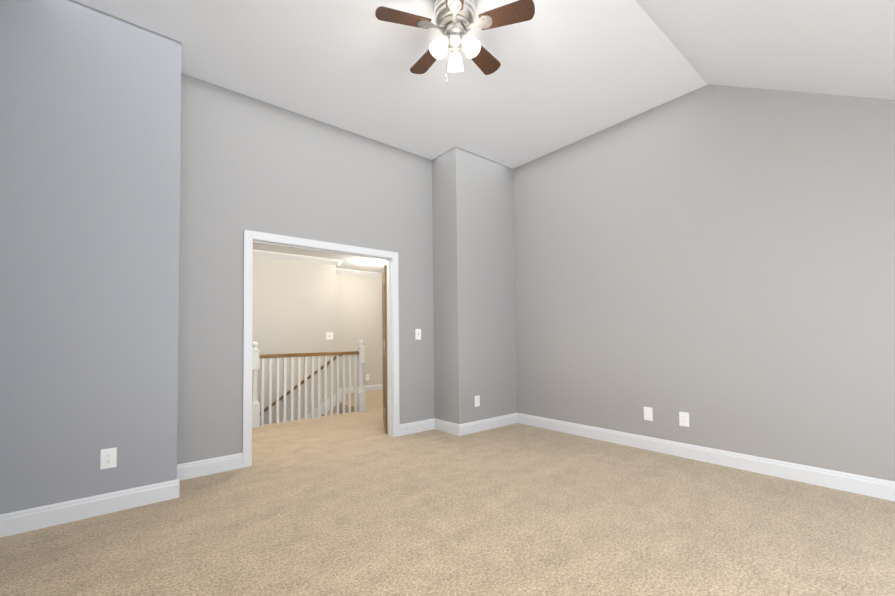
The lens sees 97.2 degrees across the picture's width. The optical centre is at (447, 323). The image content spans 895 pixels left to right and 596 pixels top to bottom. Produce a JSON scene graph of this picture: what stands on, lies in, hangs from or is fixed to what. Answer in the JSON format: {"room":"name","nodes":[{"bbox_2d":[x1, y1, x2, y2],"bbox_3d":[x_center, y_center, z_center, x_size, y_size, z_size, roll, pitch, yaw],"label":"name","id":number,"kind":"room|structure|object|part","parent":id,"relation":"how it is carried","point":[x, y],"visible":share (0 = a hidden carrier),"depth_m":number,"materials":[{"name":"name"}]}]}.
{"room":"empty bedroom","nodes":[
{"label":"empty bedroom","id":0,"kind":"room"},
{"bbox_2d":[252,256,335,424],"bbox_3d":[-3.825,1.159,5.716,4.620,4.870,0.120,1,-2,-40],"label":"wall","id":1,"kind":"structure","parent":0,"point":[294,307],"depth_m":6.69,"materials":[{"name":"grey paint"}]},
{"bbox_2d":[253,250,341,265],"bbox_3d":[-3.755,-1.130,5.739,4.702,0.095,0.082,1,-2,-40],"label":"crown molding","id":2,"kind":"structure","parent":1,"relation":"attached to","point":[284,256],"depth_m":6.71,"materials":[{"name":"white paint"}]},
{"bbox_2d":[260,355,341,414],"bbox_3d":[-2.966,1.450,6.277,2.850,1.838,0.100,1,-2,-40],"label":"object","id":3,"kind":"structure","parent":1,"relation":"attached to","point":[295,387],"depth_m":6.64,"materials":[{"name":"brown wood"}]},
{"bbox_2d":[303,394,341,418],"bbox_3d":[-3.012,2.272,6.258,2.850,2.001,0.016,1,-2,-40],"label":"trim","id":4,"kind":"structure","parent":1,"relation":"attached to","point":[322,407],"depth_m":6.97,"materials":[{"name":"white paint"}]},
{"bbox_2d":[326,332,332,339],"bbox_3d":[-2.117,0.228,7.089,0.135,0.131,0.017,1,-2,-40],"label":"light switch","id":5,"kind":"object","parent":1,"relation":"attached to","point":[329,335],"visible":1,"depth_m":7.09,"materials":[{"name":"white plastic"}]},
{"bbox_2d":[177,73,433,463],"bbox_3d":[-1.228,-0.475,4.237,4.920,3.580,0.120,1,-2,-40],"label":"wall","id":6,"kind":"structure","parent":0,"point":[215,171],"depth_m":3.72,"materials":[{"name":"grey paint"}]},
{"bbox_2d":[177,465,183,476],"bbox_3d":[-2.121,1.223,3.070,0.016,0.131,0.360,1,-2,-40],"label":"baseboard","id":7,"kind":"structure","parent":6,"relation":"attached to","point":[179,474],"depth_m":3.25,"materials":[{"name":"white paint"}]},
{"bbox_2d":[177,453,242,479],"bbox_3d":[-2.049,1.232,3.393,0.538,0.131,0.016,1,-2,-40],"label":"baseboard","id":8,"kind":"structure","parent":6,"relation":"attached to","point":[199,468],"depth_m":3.40,"materials":[{"name":"white paint"}]},
{"bbox_2d":[243,230,399,467],"bbox_3d":[-1.258,0.233,4.173,1.665,2.161,0.143,1,-2,-40],"label":"door frame","id":9,"kind":"structure","parent":6,"relation":"attached to","point":[249,235],"depth_m":4.08,"materials":[{"name":"white paint"}]},
{"bbox_2d":[382,265,387,432],"bbox_3d":[-0.804,0.315,5.102,0.057,2.023,0.746,0,-2,-11],"label":"door leaf","id":10,"kind":"structure","parent":6,"relation":"in","point":[384,313],"depth_m":4.77,"materials":[{"name":"brown wood"}]},
{"bbox_2d":[415,329,420,339],"bbox_3d":[-0.356,0.135,4.849,0.083,0.131,0.017,1,-2,-40],"label":"light switch","id":11,"kind":"object","parent":6,"relation":"attached to","point":[417,334],"visible":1,"depth_m":4.84,"materials":[{"name":"white plastic"}]},
{"bbox_2d":[400,419,435,435],"bbox_3d":[-0.365,1.259,4.794,0.539,0.131,0.016,1,-2,-40],"label":"baseboard","id":12,"kind":"structure","parent":6,"relation":"attached to","point":[424,425],"depth_m":4.78,"materials":[{"name":"white paint"}]},
{"bbox_2d":[253,243,386,272],"bbox_3d":[-1.751,-1.232,6.301,8.740,0.100,3.670,1,-2,-40],"label":"ceiling","id":13,"kind":"structure","parent":0,"point":[350,262],"depth_m":6.96,"materials":[{"name":"white paint"}]},
{"bbox_2d":[336,273,382,387],"bbox_3d":[-1.142,0.166,9.061,4.000,2.730,0.120,1,-2,-40],"label":"wall","id":14,"kind":"structure","parent":0,"point":[358,308],"depth_m":8.41,"materials":[{"name":"grey paint"}]},
{"bbox_2d":[336,268,381,277],"bbox_3d":[-1.046,-1.053,9.062,3.880,0.095,0.082,1,-2,-40],"label":"crown molding","id":15,"kind":"structure","parent":14,"relation":"attached to","point":[338,270],"depth_m":8.35,"materials":[{"name":"white paint"}]},
{"bbox_2d":[339,384,382,393],"bbox_3d":[-0.820,1.393,8.744,3.880,0.131,0.700,1,-2,-40],"label":"baseboard","id":16,"kind":"structure","parent":14,"relation":"attached to","point":[375,387],"depth_m":8.44,"materials":[{"name":"white paint"}]},
{"bbox_2d":[0,390,894,595],"bbox_3d":[-0.028,1.318,3.794,9.000,0.060,9.520,1,-2,-40],"label":"floor","id":17,"kind":"structure","parent":0,"point":[357,503],"depth_m":2.38,"materials":[{"name":"carpet"}]},
{"bbox_2d":[0,0,180,513],"bbox_3d":[-2.547,-0.507,2.790,1.040,3.580,0.415,1,-2,-40],"label":"wall bump-out","id":18,"kind":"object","parent":17,"relation":"on","point":[90,112],"visible":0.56,"depth_m":2.63,"materials":[{"name":"grey paint"}]},
{"bbox_2d":[100,447,116,469],"bbox_3d":[-2.291,0.914,2.668,0.083,0.131,0.009,1,-2,-40],"label":"outlet","id":19,"kind":"object","parent":18,"relation":"attached to","point":[108,458],"visible":1,"depth_m":2.67,"materials":[{"name":"white plastic"}]},
{"bbox_2d":[0,477,183,537],"bbox_3d":[-2.328,1.210,2.620,0.911,0.131,0.016,1,-2,-40],"label":"baseboard","id":20,"kind":"structure","parent":17,"relation":"on","point":[21,521],"depth_m":2.58,"materials":[{"name":"white paint"}]},
{"bbox_2d":[252,340,365,427],"bbox_3d":[-2.206,0.807,5.517,2.306,1.122,0.112,1,-2,-40],"label":"balustrade","id":21,"kind":"object","parent":17,"relation":"on","point":[360,394],"visible":0.85,"depth_m":5.65,"materials":[{"name":"white paint"}]},
{"bbox_2d":[321,403,353,415],"bbox_3d":[-2.708,2.445,5.811,2.750,2.119,1.040,1,-2,-40],"label":"stairs","id":22,"kind":"structure","parent":17,"relation":"attached to","point":[346,408],"depth_m":6.90,"materials":[{"name":"beige carpet"}]},
{"bbox_2d":[432,147,516,423],"bbox_3d":[0.363,-0.463,5.178,1.030,3.580,0.470,1,-2,-40],"label":"chase","id":23,"kind":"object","parent":17,"relation":"on","point":[473,283],"visible":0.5,"depth_m":4.91,"materials":[{"name":"grey paint"}]},
{"bbox_2d":[432,418,455,434],"bbox_3d":[-0.016,1.254,4.783,0.016,0.131,0.420,1,-2,-40],"label":"baseboard","id":24,"kind":"structure","parent":23,"relation":"attached to","point":[441,425],"depth_m":4.78,"materials":[{"name":"white paint"}]},
{"bbox_2d":[475,395,479,406],"bbox_3d":[0.364,0.948,4.807,0.083,0.131,0.009,1,-2,-40],"label":"outlet","id":25,"kind":"object","parent":23,"relation":"attached to","point":[477,401],"visible":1,"depth_m":4.80,"materials":[{"name":"white plastic"}]},
{"bbox_2d":[456,413,515,435],"bbox_3d":[0.519,1.253,4.919,1.011,0.131,0.016,1,-2,-40],"label":"baseboard","id":26,"kind":"structure","parent":23,"relation":"attached to","point":[490,423],"depth_m":4.86,"materials":[{"name":"white paint"}]},
{"bbox_2d":[74,0,894,168],"bbox_3d":[0.575,-1.382,2.085,4.925,1.848,5.790,1,-2,-40],"label":"ceiling","id":27,"kind":"structure","parent":0,"point":[567,72],"depth_m":3.12,"materials":[{"name":"white paint"}]},
{"bbox_2d":[375,0,534,84],"bbox_3d":[0.041,-1.870,2.669,1.010,0.623,0.992,1,-2,-40],"label":"ceiling fan","id":28,"kind":"object","parent":27,"relation":"hanging from","point":[454,21],"visible":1,"depth_m":2.58,"materials":[{"name":"brown wood"}]},
{"bbox_3d":[0.045,-1.813,2.615,0.326,0.134,0.331,1,-2,-40],"label":"glass","id":29,"kind":"part","parent":28,"relation":"part of","materials":[{"name":"white glass"}]},
{"bbox_2d":[513,84,894,481],"bbox_3d":[2.469,-0.540,3.550,0.120,3.580,5.670,1,-2,-40],"label":"wall","id":30,"kind":"structure","parent":0,"point":[716,263],"depth_m":3.49,"materials":[{"name":"grey paint"}]},
{"bbox_2d":[644,407,652,420],"bbox_3d":[2.015,0.910,3.966,0.010,0.131,0.083,1,-2,-40],"label":"outlet","id":31,"kind":"object","parent":30,"relation":"attached to","point":[648,414],"visible":1,"depth_m":3.96,"materials":[{"name":"white plastic"}]},
{"bbox_2d":[679,412,688,426],"bbox_3d":[2.225,0.903,3.713,0.009,0.131,0.083,1,-2,-40],"label":"electrical outlet","id":32,"kind":"object","parent":30,"relation":"attached to","point":[683,418],"visible":1,"depth_m":3.71,"materials":[{"name":"white plastic"}]},
{"bbox_2d":[516,413,894,500],"bbox_3d":[2.548,1.177,3.315,0.016,0.131,5.080,1,-2,-40],"label":"baseboard","id":33,"kind":"structure","parent":30,"relation":"attached to","point":[863,485],"depth_m":3.39,"materials":[{"name":"white paint"}]}
]}

